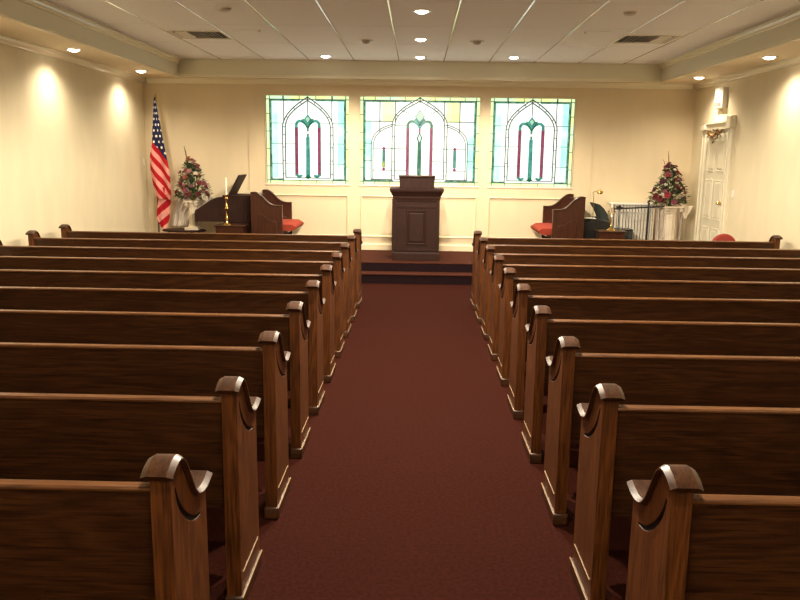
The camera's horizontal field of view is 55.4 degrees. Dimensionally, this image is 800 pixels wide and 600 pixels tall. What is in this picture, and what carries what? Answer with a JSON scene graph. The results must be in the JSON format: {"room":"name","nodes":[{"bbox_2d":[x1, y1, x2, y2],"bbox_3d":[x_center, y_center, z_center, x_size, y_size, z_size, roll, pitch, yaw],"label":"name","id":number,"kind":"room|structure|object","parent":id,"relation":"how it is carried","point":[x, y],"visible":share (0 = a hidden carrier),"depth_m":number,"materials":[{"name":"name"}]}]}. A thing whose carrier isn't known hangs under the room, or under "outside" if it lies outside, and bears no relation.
{"room":"house of worship","nodes":[
{"label":"house of worship","id":0,"kind":"room"},
{"bbox_2d":[0,44,149,245],"bbox_3d":[-4.485,-0.871,4.871,0.120,3.440,16.100,1,11,1],"label":"wall","id":1,"kind":"structure","parent":0,"point":[73,142],"depth_m":9.86,"materials":[{"name":"beige paint"}]},
{"bbox_2d":[65,48,81,51],"bbox_3d":[-3.956,-3.024,9.241,0.196,0.032,0.196,1,11,1],"label":"recessed light","id":2,"kind":"object","parent":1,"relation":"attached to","point":[68,49],"visible":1,"depth_m":9.20,"materials":[{"name":"white metal"}]},
{"bbox_2d":[0,34,799,89],"bbox_3d":[0.121,-2.069,4.548,9.060,0.084,16.100,1,11,1],"label":"trim","id":3,"kind":"structure","parent":1,"relation":"attached to","point":[5,40],"depth_m":12.36,"materials":[{"name":"beige paint"}]},
{"bbox_2d":[0,16,799,83],"bbox_3d":[0.124,-2.297,4.505,9.060,0.380,16.100,1,11,1],"label":"trim","id":4,"kind":"structure","parent":1,"relation":"attached to","point":[8,27],"depth_m":9.60,"materials":[{"name":"beige paint"}]},
{"bbox_2d":[206,283,631,599],"bbox_3d":[0.080,0.957,5.109,9.260,0.120,16.300,1,11,1],"label":"floor","id":5,"kind":"structure","parent":0,"point":[414,478],"depth_m":4.26,"materials":[{"name":"red carpet"}]},
{"bbox_2d":[0,454,212,599],"bbox_3d":[-2.469,0.859,2.470,3.677,0.967,0.503,1,11,1],"label":"pew","id":6,"kind":"object","parent":5,"relation":"on","point":[60,539],"visible":1,"depth_m":2.23,"materials":[{"name":"brown wood"}]},
{"bbox_2d":[0,376,261,599],"bbox_3d":[-2.451,0.714,3.257,3.677,0.967,0.503,1,11,1],"label":"pew","id":7,"kind":"object","parent":5,"relation":"on","point":[44,436],"visible":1,"depth_m":3.02,"materials":[{"name":"brown wood"}]},
{"bbox_2d":[0,331,290,518],"bbox_3d":[-2.434,0.568,4.043,3.677,0.967,0.503,1,11,1],"label":"pew","id":8,"kind":"object","parent":5,"relation":"on","point":[56,368],"visible":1,"depth_m":3.79,"materials":[{"name":"brown wood"}]},
{"bbox_2d":[0,301,310,457],"bbox_3d":[-2.417,0.422,4.830,3.677,0.967,0.504,1,11,1],"label":"pew","id":9,"kind":"object","parent":5,"relation":"on","point":[16,326],"visible":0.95,"depth_m":4.57,"materials":[{"name":"brown wood"}]},
{"bbox_2d":[0,280,325,414],"bbox_3d":[-2.400,0.276,5.616,3.677,0.967,0.504,1,11,1],"label":"pew","id":10,"kind":"object","parent":5,"relation":"on","point":[11,298],"visible":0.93,"depth_m":5.36,"materials":[{"name":"brown wood"}]},
{"bbox_2d":[0,265,336,382],"bbox_3d":[-2.382,0.131,6.402,3.677,0.967,0.504,1,11,1],"label":"pew","id":11,"kind":"object","parent":5,"relation":"on","point":[8,277],"visible":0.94,"depth_m":6.14,"materials":[{"name":"brown wood"}]},
{"bbox_2d":[0,253,344,357],"bbox_3d":[-2.365,-0.015,7.189,3.677,0.967,0.504,1,11,1],"label":"pew","id":12,"kind":"object","parent":5,"relation":"on","point":[6,262],"visible":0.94,"depth_m":6.93,"materials":[{"name":"brown wood"}]},
{"bbox_2d":[0,240,351,337],"bbox_3d":[-2.348,-0.161,7.975,3.677,0.967,0.504,1,11,1],"label":"pew","id":13,"kind":"object","parent":5,"relation":"on","point":[36,251],"visible":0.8,"depth_m":7.72,"materials":[{"name":"brown wood"}]},
{"bbox_2d":[25,230,357,320],"bbox_3d":[-2.330,-0.307,8.762,3.677,0.967,0.504,1,11,1],"label":"pew","id":14,"kind":"object","parent":5,"relation":"on","point":[34,238],"visible":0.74,"depth_m":8.50,"materials":[{"name":"brown wood"}]},
{"bbox_2d":[58,224,362,307],"bbox_3d":[-2.313,-0.452,9.548,3.677,0.967,0.504,1,11,1],"label":"pew","id":15,"kind":"object","parent":5,"relation":"on","point":[66,231],"visible":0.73,"depth_m":9.29,"materials":[{"name":"brown wood"}]},
{"bbox_2d":[361,263,471,284],"bbox_3d":[0.236,-0.537,12.087,9.060,0.275,1.830,1,11,1],"label":"step","id":16,"kind":"structure","parent":5,"relation":"on","point":[386,279],"depth_m":11.22,"materials":[{"name":"carpet"}]},
{"bbox_2d":[361,250,472,276],"bbox_3d":[0.237,-0.600,12.068,9.060,0.155,1.845,1,11,1],"label":"stage","id":17,"kind":"object","parent":5,"relation":"on","point":[367,256],"depth_m":11.59,"materials":[{"name":"carpet"}]},
{"bbox_2d":[154,94,159,231],"bbox_3d":[-4.001,-2.092,12.497,0.300,2.510,0.300,1,11,1],"label":"flagpole","id":18,"kind":"object","parent":17,"relation":"on","point":[155,96],"visible":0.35,"depth_m":12.58,"materials":[{"name":"gold metal"}]},
{"bbox_2d":[150,97,170,228],"bbox_3d":[-3.901,-2.200,12.401,0.340,2.120,0.090,1,11,1],"label":"flag","id":19,"kind":"object","parent":18,"relation":"hanging from","point":[159,167],"visible":0.98,"depth_m":12.41,"materials":[{"name":"fabric"}]},
{"bbox_2d":[162,228,205,232],"bbox_3d":[-3.539,-0.990,12.529,0.720,0.347,0.396,1,11,1],"label":"table","id":20,"kind":"object","parent":17,"relation":"on","point":[167,229],"visible":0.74,"depth_m":12.37,"materials":[{"name":"brown wood"}]},
{"bbox_2d":[183,200,201,229],"bbox_3d":[-3.384,-1.391,12.451,0.230,0.475,0.230,1,11,1],"label":"pedestal","id":21,"kind":"object","parent":20,"relation":"on","point":[192,204],"visible":0.99,"depth_m":12.39,"materials":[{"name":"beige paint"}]},
{"bbox_2d":[173,147,212,200],"bbox_3d":[-3.357,-2.038,12.305,0.693,0.870,0.446,1,11,1],"label":"flower arrangement","id":22,"kind":"object","parent":21,"relation":"on","point":[190,168],"visible":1,"depth_m":12.26,"materials":[{"name":"multicoloured plant"}]},
{"bbox_2d":[171,197,215,226],"bbox_3d":[-3.436,-1.473,12.725,0.797,0.495,0.057,1,11,1],"label":"drape","id":23,"kind":"object","parent":21,"relation":"on","point":[181,212],"visible":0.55,"depth_m":12.73,"materials":[{"name":"white fabric"}]},
{"bbox_2d":[195,174,258,233],"bbox_3d":[-2.800,-1.421,12.438,0.934,1.244,0.630,1,11,1],"label":"piano","id":24,"kind":"object","parent":17,"relation":"on","point":[239,204],"visible":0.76,"depth_m":12.13,"materials":[{"name":"brown wood"}]},
{"bbox_2d":[214,224,247,233],"bbox_3d":[-2.627,-0.932,11.889,0.470,0.488,0.320,1,11,1],"label":"side table","id":25,"kind":"object","parent":17,"relation":"on","point":[234,228],"visible":0.48,"depth_m":11.72,"materials":[{"name":"brown wood"}]},
{"bbox_2d":[222,195,231,224],"bbox_3d":[-2.680,-1.397,11.793,0.156,0.460,0.156,1,11,1],"label":"candlestick","id":26,"kind":"object","parent":25,"relation":"on","point":[226,196],"visible":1,"depth_m":11.78,"materials":[{"name":"gold metal"}]},
{"bbox_2d":[225,178,226,194],"bbox_3d":[-2.676,-1.747,11.729,0.027,0.292,0.027,1,11,1],"label":"candle","id":27,"kind":"object","parent":26,"relation":"on","point":[225,178],"visible":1,"depth_m":11.72,"materials":[{"name":"beige wax"}]},
{"bbox_2d":[250,189,303,233],"bbox_3d":[-1.966,-1.268,12.354,0.698,0.997,0.992,1,11,1],"label":"chair","id":28,"kind":"object","parent":17,"relation":"on","point":[270,214],"visible":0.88,"depth_m":11.88,"materials":[{"name":"brown wood"}]},
{"bbox_2d":[283,219,303,230],"bbox_3d":[-1.933,-1.225,12.361,0.630,0.140,0.865,1,11,1],"label":"seat cushion","id":29,"kind":"object","parent":28,"relation":"on","point":[288,224],"depth_m":12.02,"materials":[{"name":"red fabric"}]},
{"bbox_2d":[390,175,443,260],"bbox_3d":[0.254,-1.283,11.796,0.816,1.288,0.606,1,11,1],"label":"pulpit","id":30,"kind":"object","parent":17,"relation":"on","point":[416,203],"visible":1,"depth_m":11.56,"materials":[{"name":"brown wood"}]},
{"bbox_2d":[530,194,585,238],"bbox_3d":[2.511,-1.192,12.269,0.698,0.997,0.992,1,11,1],"label":"bench","id":31,"kind":"object","parent":17,"relation":"on","point":[564,218],"visible":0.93,"depth_m":11.79,"materials":[{"name":"brown wood"}]},
{"bbox_2d":[530,223,551,234],"bbox_3d":[2.476,-1.150,12.278,0.630,0.140,0.865,1,11,1],"label":"seat cushion","id":32,"kind":"object","parent":31,"relation":"on","point":[542,228],"depth_m":11.94,"materials":[{"name":"red fabric"}]},
{"bbox_2d":[583,218,609,238],"bbox_3d":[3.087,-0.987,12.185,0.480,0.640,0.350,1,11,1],"label":"piano","id":33,"kind":"object","parent":17,"relation":"on","point":[590,225],"visible":0.33,"depth_m":11.98,"materials":[{"name":"black wood"}]},
{"bbox_2d":[592,190,602,217],"bbox_3d":[3.138,-1.530,12.140,0.166,0.450,0.098,1,11,1],"label":"lamp","id":34,"kind":"object","parent":33,"relation":"on","point":[598,191],"visible":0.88,"depth_m":12.12,"materials":[{"name":"gold metal"}]},
{"bbox_2d":[590,202,607,220],"bbox_3d":[3.160,-1.173,12.592,0.484,0.860,0.506,1,11,1],"label":"padded chair","id":35,"kind":"object","parent":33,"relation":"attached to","point":[600,212],"visible":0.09,"depth_m":12.37,"materials":[{"name":"grey fabric"}]},
{"bbox_2d":[594,229,626,238],"bbox_3d":[3.236,-0.832,11.778,0.430,0.488,0.320,1,11,1],"label":"side table","id":36,"kind":"object","parent":17,"relation":"on","point":[600,233],"visible":0.57,"depth_m":11.61,"materials":[{"name":"brown wood"}]},
{"bbox_2d":[606,207,615,230],"bbox_3d":[3.242,-1.243,11.692,0.156,0.352,0.156,1,11,1],"label":"candelabrum","id":37,"kind":"object","parent":36,"relation":"on","point":[610,228],"visible":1,"depth_m":11.68,"materials":[{"name":"gold metal"}]},
{"bbox_2d":[616,205,622,229],"bbox_3d":[3.446,-1.071,12.044,0.168,0.854,0.148,1,11,1],"label":"microphone stand","id":38,"kind":"object","parent":17,"relation":"on","point":[618,206],"visible":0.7,"depth_m":12.01,"materials":[{"name":"black metal"}]},
{"bbox_2d":[614,228,632,239],"bbox_3d":[3.598,-0.919,12.321,0.240,0.470,0.266,1,11,1],"label":"amplifier","id":39,"kind":"object","parent":17,"relation":"on","point":[629,235],"visible":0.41,"depth_m":12.16,"materials":[{"name":"black plastic"}]},
{"bbox_2d":[625,231,631,238],"bbox_3d":[3.595,-0.895,12.194,0.200,0.410,0.007,1,11,1],"label":"grille","id":40,"kind":"object","parent":39,"relation":"attached to","point":[628,235],"depth_m":12.16,"materials":[{"name":"grey fabric"}]},
{"bbox_2d":[614,198,664,239],"bbox_3d":[3.713,-1.097,11.870,0.782,0.978,0.343,1,11,1],"label":"microphone stand","id":41,"kind":"object","parent":17,"relation":"on","point":[648,201],"visible":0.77,"depth_m":11.85,"materials":[{"name":"black metal"}]},
{"bbox_2d":[659,205,683,239],"bbox_3d":[4.351,-1.098,12.315,0.300,0.845,0.300,1,11,1],"label":"pedestal","id":42,"kind":"object","parent":17,"relation":"on","point":[670,212],"visible":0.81,"depth_m":12.21,"materials":[{"name":"beige paint"}]},
{"bbox_2d":[646,152,690,205],"bbox_3d":[4.297,-1.920,12.143,0.719,0.888,0.441,1,11,1],"label":"flower arrangement","id":43,"kind":"object","parent":42,"relation":"on","point":[665,191],"visible":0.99,"depth_m":12.10,"materials":[{"name":"multicoloured plant"}]},
{"bbox_2d":[682,206,692,217],"bbox_3d":[4.574,-1.404,12.186,0.200,0.200,0.023,1,11,1],"label":"swag","id":44,"kind":"object","parent":42,"relation":"hanging from","point":[687,209],"visible":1,"depth_m":12.18,"materials":[{"name":"beige fabric"}]},
{"bbox_2d":[471,230,782,309],"bbox_3d":[2.732,-0.366,9.453,3.677,0.967,0.504,1,11,1],"label":"pew","id":45,"kind":"object","parent":5,"relation":"on","point":[774,241],"visible":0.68,"depth_m":9.20,"materials":[{"name":"brown wood"}]},
{"bbox_2d":[475,237,799,323],"bbox_3d":[2.715,-0.220,8.667,3.677,0.967,0.504,1,11,1],"label":"pew","id":46,"kind":"object","parent":5,"relation":"on","point":[511,249],"visible":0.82,"depth_m":8.41,"materials":[{"name":"brown wood"}]},
{"bbox_2d":[481,245,799,339],"bbox_3d":[2.698,-0.075,7.880,3.677,0.967,0.504,1,11,1],"label":"pew","id":47,"kind":"object","parent":5,"relation":"on","point":[531,259],"visible":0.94,"depth_m":7.63,"materials":[{"name":"brown wood"}]},
{"bbox_2d":[488,255,799,360],"bbox_3d":[2.680,0.071,7.094,3.677,0.967,0.504,1,11,1],"label":"pew","id":48,"kind":"object","parent":5,"relation":"on","point":[522,270],"visible":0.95,"depth_m":6.85,"materials":[{"name":"brown wood"}]},
{"bbox_2d":[496,268,799,385],"bbox_3d":[2.663,0.217,6.308,3.677,0.967,0.504,1,11,1],"label":"pew","id":49,"kind":"object","parent":5,"relation":"on","point":[539,286],"visible":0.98,"depth_m":6.07,"materials":[{"name":"brown wood"}]},
{"bbox_2d":[507,284,799,418],"bbox_3d":[2.646,0.362,5.521,3.677,0.967,0.504,1,11,1],"label":"pew","id":50,"kind":"object","parent":5,"relation":"on","point":[561,307],"visible":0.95,"depth_m":5.29,"materials":[{"name":"brown wood"}]},
{"bbox_2d":[521,305,799,463],"bbox_3d":[2.629,0.508,4.735,3.677,0.967,0.504,1,11,1],"label":"pew","id":51,"kind":"object","parent":5,"relation":"on","point":[593,336],"visible":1,"depth_m":4.52,"materials":[{"name":"brown wood"}]},
{"bbox_2d":[541,336,799,525],"bbox_3d":[2.611,0.654,3.948,3.677,0.967,0.503,1,11,1],"label":"pew","id":52,"kind":"object","parent":5,"relation":"on","point":[644,379],"visible":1,"depth_m":3.75,"materials":[{"name":"brown wood"}]},
{"bbox_2d":[569,383,799,599],"bbox_3d":[2.594,0.800,3.162,3.677,0.967,0.503,1,11,1],"label":"pew","id":53,"kind":"object","parent":5,"relation":"on","point":[731,450],"visible":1,"depth_m":2.98,"materials":[{"name":"brown wood"}]},
{"bbox_2d":[625,464,799,599],"bbox_3d":[2.577,0.945,2.376,3.677,0.967,0.503,1,11,1],"label":"pew","id":54,"kind":"object","parent":5,"relation":"on","point":[685,545],"visible":1,"depth_m":2.19,"materials":[{"name":"brown wood"}]},
{"bbox_2d":[712,234,734,240],"bbox_3d":[4.357,-0.494,10.509,0.420,0.878,0.450,1,11,1],"label":"chair","id":55,"kind":"object","parent":5,"relation":"on","point":[721,237],"visible":0.21,"depth_m":10.22,"materials":[{"name":"fabric"}]},
{"bbox_2d":[143,80,696,239],"bbox_3d":[0.279,-2.272,12.767,9.060,3.440,0.140,1,11,1],"label":"wall","id":56,"kind":"structure","parent":0,"point":[635,129],"depth_m":12.62,"materials":[{"name":"beige paint"}]},
{"bbox_2d":[265,94,349,185],"bbox_3d":[-1.535,-2.647,12.680,1.425,1.474,0.082,1,11,1],"label":"window","id":57,"kind":"structure","parent":56,"relation":"in","point":[308,136],"depth_m":12.70,"materials":[{"name":"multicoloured glass"}]},
{"bbox_2d":[275,194,347,234],"bbox_3d":[-1.552,-1.429,12.869,1.355,0.695,0.022,1,11,1],"label":"trim","id":58,"kind":"structure","parent":56,"relation":"attached to","point":[346,196],"depth_m":12.81,"materials":[{"name":"beige paint"}]},
{"bbox_2d":[361,243,472,250],"bbox_3d":[0.308,-0.893,12.930,5.700,0.110,0.016,1,11,1],"label":"baseboard","id":59,"kind":"structure","parent":56,"relation":"attached to","point":[365,246],"depth_m":12.92,"materials":[{"name":"beige paint"}]},
{"bbox_2d":[360,195,476,237],"bbox_3d":[0.305,-1.397,12.834,1.950,0.695,0.022,1,11,1],"label":"trim","id":60,"kind":"structure","parent":56,"relation":"attached to","point":[361,196],"depth_m":12.83,"materials":[{"name":"beige paint"}]},
{"bbox_2d":[358,96,480,187],"bbox_3d":[0.322,-2.615,12.645,2.020,1.474,0.082,1,11,1],"label":"window","id":61,"kind":"structure","parent":56,"relation":"in","point":[439,137],"depth_m":12.66,"materials":[{"name":"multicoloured glass"}]},
{"bbox_2d":[247,84,595,244],"bbox_3d":[0.326,-2.208,12.700,5.700,2.780,0.012,1,11,1],"label":"wall","id":62,"kind":"structure","parent":56,"relation":"attached to","point":[319,215],"depth_m":12.76,"materials":[{"name":"beige paint"}]},
{"bbox_2d":[487,197,560,237],"bbox_3d":[2.152,-1.365,12.799,1.355,0.695,0.022,1,11,1],"label":"trim","id":63,"kind":"structure","parent":56,"relation":"attached to","point":[489,198],"depth_m":12.75,"materials":[{"name":"beige paint"}]},
{"bbox_2d":[487,97,576,188],"bbox_3d":[2.169,-2.584,12.611,1.425,1.474,0.082,1,11,1],"label":"window","id":64,"kind":"structure","parent":56,"relation":"in","point":[531,140],"depth_m":12.63,"materials":[{"name":"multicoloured glass"}]},
{"bbox_2d":[607,202,655,239],"bbox_3d":[3.809,-1.176,12.643,0.740,0.865,0.290,1,11,1],"label":"railing","id":65,"kind":"object","parent":56,"relation":"attached to","point":[635,219],"visible":0.61,"depth_m":12.50,"materials":[{"name":"beige paint"}]},
{"bbox_2d":[655,205,683,239],"bbox_3d":[4.427,-1.152,12.571,0.460,0.820,0.041,1,11,1],"label":"drape","id":66,"kind":"object","parent":65,"relation":"hanging from","point":[659,215],"visible":0.3,"depth_m":12.55,"materials":[{"name":"white fabric"}]},
{"bbox_2d":[44,0,799,63],"bbox_3d":[0.123,-2.405,4.373,7.760,0.080,15.880,1,11,1],"label":"ceiling","id":67,"kind":"structure","parent":0,"point":[545,23],"depth_m":8.89,"materials":[{"name":"tile"}]},
{"bbox_2d":[166,30,232,39],"bbox_3d":[-2.550,-3.387,9.754,0.690,0.024,0.620,1,11,1],"label":"ceiling vent","id":68,"kind":"object","parent":67,"relation":"in","point":[183,34],"visible":1,"depth_m":9.71,"materials":[{"name":"white metal"}]},
{"bbox_2d":[218,7,231,11],"bbox_3d":[-1.838,-3.047,8.000,0.140,0.034,0.140,1,11,1],"label":"smoke detector","id":69,"kind":"object","parent":67,"relation":"attached to","point":[223,9],"visible":1,"depth_m":7.96,"materials":[{"name":"beige plastic"}]},
{"bbox_2d":[234,29,260,31],"bbox_3d":[-1.869,-3.301,9.348,0.320,0.026,0.100,1,11,1],"label":"ceiling speaker","id":70,"kind":"object","parent":67,"relation":"attached to","point":[257,30],"visible":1,"depth_m":9.33,"materials":[{"name":"plastic"}]},
{"bbox_2d":[359,39,372,43],"bbox_3d":[-0.449,-3.399,10.041,0.196,0.051,0.196,1,11,1],"label":"recessed light","id":71,"kind":"object","parent":67,"relation":"in","point":[364,41],"visible":1,"depth_m":10.00,"materials":[{"name":"white metal"}]},
{"bbox_2d":[0,0,799,80],"bbox_3d":[0.121,-2.228,4.406,7.760,0.280,15.880,1,11,1],"label":"ceiling soffit","id":72,"kind":"structure","parent":67,"relation":"attached to","point":[16,9],"depth_m":12.15,"materials":[{"name":"beige paint"}]},
{"bbox_2d":[0,0,799,82],"bbox_3d":[0.121,-2.224,4.401,7.760,0.286,15.868,1,11,1],"label":"trim","id":73,"kind":"structure","parent":67,"relation":"attached to","point":[41,4],"depth_m":10.33,"materials":[{"name":"beige paint"}]},
{"bbox_2d":[413,38,427,41],"bbox_3d":[0.271,-3.373,9.898,0.196,0.032,0.196,1,11,1],"label":"recessed light","id":74,"kind":"object","parent":67,"relation":"in","point":[416,39],"visible":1,"depth_m":9.86,"materials":[{"name":"white metal"}]},
{"bbox_2d":[413,9,430,13],"bbox_3d":[0.229,-3.024,8.010,0.196,0.032,0.196,1,11,1],"label":"recessed light","id":75,"kind":"object","parent":67,"relation":"in","point":[420,11],"visible":1,"depth_m":7.97,"materials":[{"name":"white metal"}]},
{"bbox_2d":[104,0,793,63],"bbox_3d":[0.171,-2.362,4.380,6.444,0.009,15.880,1,11,1],"label":"trim","id":76,"kind":"structure","parent":67,"relation":"attached to","point":[532,3],"depth_m":8.93,"materials":[{"name":"white metal"}]},
{"bbox_2d":[470,40,483,44],"bbox_3d":[1.009,-3.370,9.994,0.196,0.051,0.196,1,11,1],"label":"recessed light","id":77,"kind":"object","parent":67,"relation":"in","point":[475,42],"visible":1,"depth_m":9.95,"materials":[{"name":"white metal"}]},
{"bbox_2d":[583,31,611,33],"bbox_3d":[2.367,-3.205,9.140,0.320,0.026,0.100,1,11,1],"label":"ceiling speaker","id":78,"kind":"object","parent":67,"relation":"attached to","point":[584,32],"visible":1,"depth_m":9.12,"materials":[{"name":"plastic"}]},
{"bbox_2d":[623,11,636,15],"bbox_3d":[2.390,-2.975,7.921,0.140,0.034,0.140,1,11,1],"label":"smoke detector","id":79,"kind":"object","parent":67,"relation":"attached to","point":[626,13],"visible":1,"depth_m":7.88,"materials":[{"name":"beige plastic"}]},
{"bbox_2d":[612,35,680,43],"bbox_3d":[3.098,-3.287,9.628,0.690,0.024,0.620,1,11,1],"label":"ceiling vent","id":80,"kind":"object","parent":67,"relation":"in","point":[649,39],"visible":1,"depth_m":9.58,"materials":[{"name":"white metal"}]},
{"bbox_2d":[685,64,799,248],"bbox_3d":[4.692,-0.715,4.698,0.120,3.440,16.100,1,11,1],"label":"wall","id":81,"kind":"structure","parent":0,"point":[765,171],"depth_m":10.03,"materials":[{"name":"beige paint"}]},
{"bbox_2d":[694,115,736,240],"bbox_3d":[4.727,-1.645,11.580,0.100,2.200,1.150,1,11,1],"label":"door","id":82,"kind":"structure","parent":81,"relation":"in","point":[715,168],"depth_m":11.51,"materials":[{"name":"beige paint"}]},
{"bbox_2d":[704,129,722,143],"bbox_3d":[4.697,-2.451,11.436,0.118,0.225,0.679,1,11,1],"label":"swag","id":83,"kind":"object","parent":82,"relation":"attached to","point":[718,132],"visible":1,"depth_m":11.42,"materials":[{"name":"brown plant"}]},
{"bbox_2d":[714,86,727,108],"bbox_3d":[4.758,-2.998,11.303,0.074,0.300,0.320,1,11,1],"label":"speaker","id":84,"kind":"object","parent":81,"relation":"attached to","point":[721,94],"visible":1,"depth_m":11.20,"materials":[{"name":"white plastic"}]},
{"bbox_2d":[760,56,777,59],"bbox_3d":[4.401,-2.881,9.084,0.196,0.032,0.196,1,11,1],"label":"recessed light","id":85,"kind":"object","parent":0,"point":[763,57],"visible":1,"depth_m":9.05,"materials":[{"name":"white metal"}]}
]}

